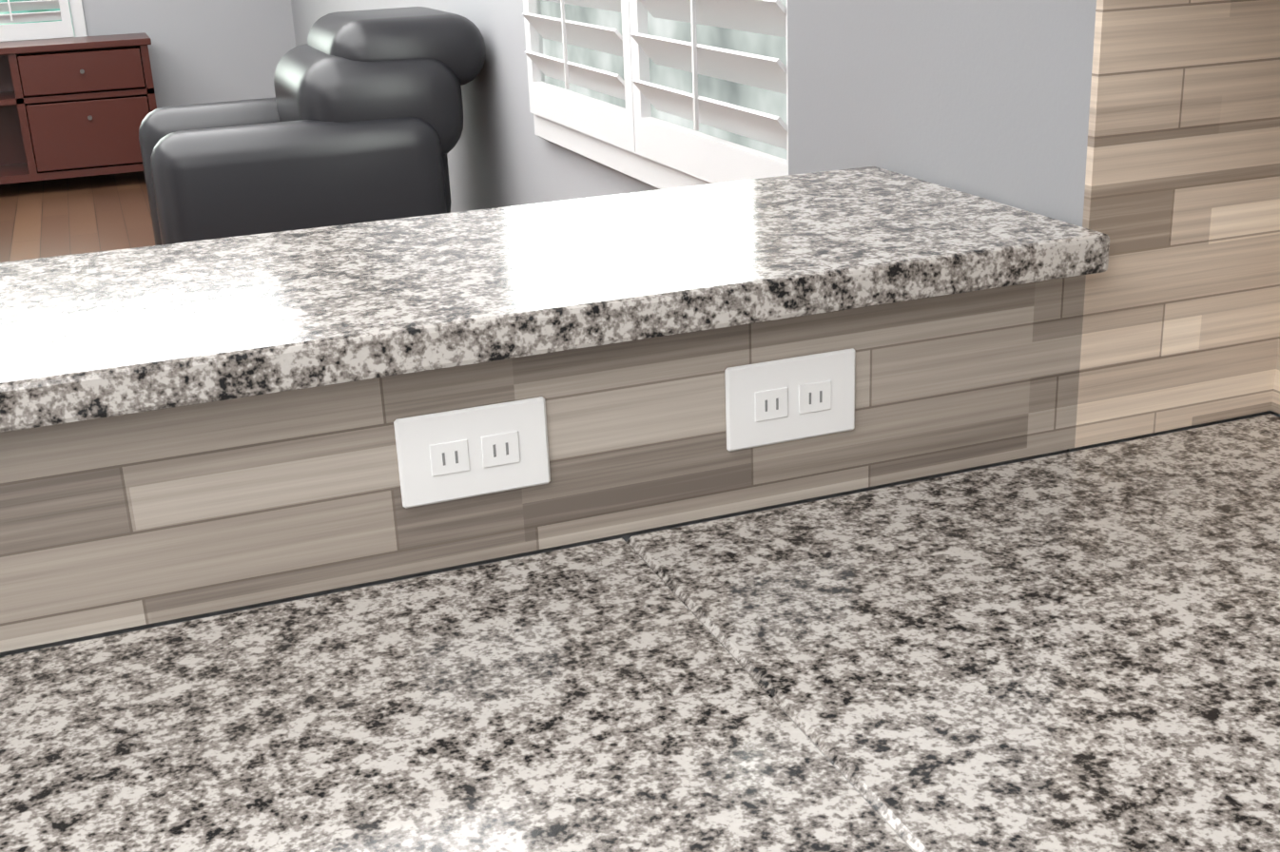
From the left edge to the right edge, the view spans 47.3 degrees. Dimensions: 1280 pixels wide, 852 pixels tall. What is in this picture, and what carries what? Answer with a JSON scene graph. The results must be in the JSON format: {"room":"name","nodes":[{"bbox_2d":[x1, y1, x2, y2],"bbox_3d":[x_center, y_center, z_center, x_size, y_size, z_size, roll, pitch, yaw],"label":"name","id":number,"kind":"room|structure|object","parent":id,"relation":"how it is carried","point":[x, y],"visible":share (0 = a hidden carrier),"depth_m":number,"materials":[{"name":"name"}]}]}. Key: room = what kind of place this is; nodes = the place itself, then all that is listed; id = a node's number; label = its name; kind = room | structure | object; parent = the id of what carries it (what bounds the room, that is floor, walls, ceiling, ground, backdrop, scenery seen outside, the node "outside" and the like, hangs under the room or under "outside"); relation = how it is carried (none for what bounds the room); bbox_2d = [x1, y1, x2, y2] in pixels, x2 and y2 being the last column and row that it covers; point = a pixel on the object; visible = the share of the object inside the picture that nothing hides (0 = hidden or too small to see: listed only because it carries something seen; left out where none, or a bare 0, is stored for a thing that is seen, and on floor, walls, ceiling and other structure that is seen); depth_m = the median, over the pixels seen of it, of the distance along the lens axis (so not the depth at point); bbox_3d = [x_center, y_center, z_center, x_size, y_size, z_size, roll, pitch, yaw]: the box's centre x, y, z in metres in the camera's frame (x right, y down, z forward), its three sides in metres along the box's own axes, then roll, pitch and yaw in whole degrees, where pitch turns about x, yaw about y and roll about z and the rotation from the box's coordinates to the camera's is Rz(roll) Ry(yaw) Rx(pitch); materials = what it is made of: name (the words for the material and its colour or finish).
{"room":"kitchen","nodes":[
{"label":"kitchen","id":0,"kind":"room"},
{"bbox_2d":[0,171,155,262],"bbox_3d":[-1.646,0.610,2.794,4.220,0.100,13.090,-9,21,-19],"label":"floor","id":1,"kind":"structure","parent":0,"point":[67,216],"depth_m":7.48,"materials":[{"name":"brown wood"}]},
{"bbox_2d":[0,32,156,184],"bbox_3d":[-3.763,-1.666,8.054,2.140,0.800,0.505,-9,21,-19],"label":"cabinet","id":2,"kind":"object","parent":1,"relation":"on","point":[77,106],"visible":0.98,"depth_m":8.07,"materials":[{"name":"red wood"}]},
{"bbox_2d":[138,6,485,245],"bbox_3d":[-1.068,-0.799,4.888,1.080,1.090,0.900,-9,21,-19],"label":"recliner","id":3,"kind":"object","parent":1,"relation":"on","point":[358,118],"visible":0.6,"depth_m":4.49,"materials":[{"name":"black leather"}]},
{"bbox_2d":[0,449,1066,657],"bbox_3d":[-0.886,0.560,1.087,2.723,1.085,0.160,-9,21,-19],"label":"wall","id":4,"kind":"structure","parent":1,"relation":"on","point":[626,536],"depth_m":1.18,"materials":[{"name":"grey stone tile"}]},
{"bbox_2d":[393,396,550,508],"bbox_3d":[-0.127,0.020,1.121,0.118,0.072,0.007,-9,21,-19],"label":"outlet","id":5,"kind":"object","parent":4,"relation":"attached to","point":[453,455],"visible":1,"depth_m":1.12,"materials":[{"name":"white plastic"}]},
{"bbox_2d":[0,165,1109,432],"bbox_3d":[-1.008,0.014,0.962,2.862,0.034,0.405,-9,21,-19],"label":"bar","id":6,"kind":"object","parent":4,"relation":"on","point":[84,337],"visible":0.96,"depth_m":1.18,"materials":[{"name":"stone"}]},
{"bbox_2d":[724,348,855,451],"bbox_3d":[0.126,-0.021,1.208,0.118,0.072,0.007,-9,21,-19],"label":"outlet","id":7,"kind":"object","parent":4,"relation":"attached to","point":[786,399],"visible":1,"depth_m":1.20,"materials":[{"name":"white plastic"}]},
{"bbox_3d":[-0.400,0.996,0.123,3.037,0.877,2.187,-9,21,-19],"label":"base cabinet","id":8,"kind":"object","parent":1,"relation":"on","visible":0},
{"bbox_2d":[0,413,1279,851],"bbox_3d":[-0.687,0.341,0.627,3.027,0.036,0.678,-9,21,-19],"label":"countertop","id":9,"kind":"structure","parent":8,"relation":"on","point":[1075,651],"depth_m":0.92,"materials":[{"name":"stone"}]},
{"bbox_2d":[81,0,296,108],"bbox_3d":[-3.941,-2.697,8.074,4.100,2.740,0.120,-9,21,-19],"label":"wall","id":10,"kind":"structure","parent":0,"point":[202,51],"depth_m":8.71,"materials":[{"name":"grey paint"}]},
{"bbox_2d":[0,0,87,41],"bbox_3d":[-3.861,-2.731,7.981,1.400,1.400,0.078,-9,21,-19],"label":"window","id":11,"kind":"structure","parent":10,"relation":"in","point":[22,20],"depth_m":8.30,"materials":[{"name":"white"}]},
{"bbox_2d":[290,0,658,213],"bbox_3d":[-0.704,-1.827,5.264,0.120,2.740,7.670,-9,21,-19],"label":"wall","id":12,"kind":"structure","parent":0,"point":[500,154],"depth_m":4.71,"materials":[{"name":"grey paint"}]},
{"bbox_2d":[522,0,788,189],"bbox_3d":[-0.025,-1.263,3.243,0.078,1.450,1.870,-9,21,-19],"label":"window","id":13,"kind":"structure","parent":12,"relation":"in","point":[662,94],"depth_m":3.27,"materials":[{"name":"white wood"}]},
{"bbox_2d":[787,0,1271,452],"bbox_3d":[0.543,-0.544,1.541,0.575,2.740,0.580,-9,21,-19],"label":"wall","id":14,"kind":"structure","parent":0,"point":[988,99],"depth_m":1.43,"materials":[{"name":"grey paint"}]},
{"bbox_2d":[0,0,1279,652],"bbox_3d":[-0.740,-0.027,0.871,2.878,0.493,0.010,-9,21,-19],"label":"backsplash","id":15,"kind":"structure","parent":14,"relation":"attached to","point":[1168,320],"depth_m":1.20,"materials":[{"name":"tile"}]},
{"bbox_2d":[1271,410,1279,417],"bbox_3d":[1.466,0.239,-0.749,0.120,2.740,4.600,-9,21,-19],"label":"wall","id":16,"kind":"structure","parent":0,"point":[1275,414],"depth_m":1.42,"materials":[{"name":"grey paint"}]},
{"bbox_2d":[1270,323,1279,413],"bbox_3d":[0.991,0.085,0.352,0.010,0.493,2.160,-9,21,-19],"label":"backsplash","id":17,"kind":"structure","parent":16,"relation":"attached to","point":[1274,396],"depth_m":1.39,"materials":[{"name":"tile"}]}
]}

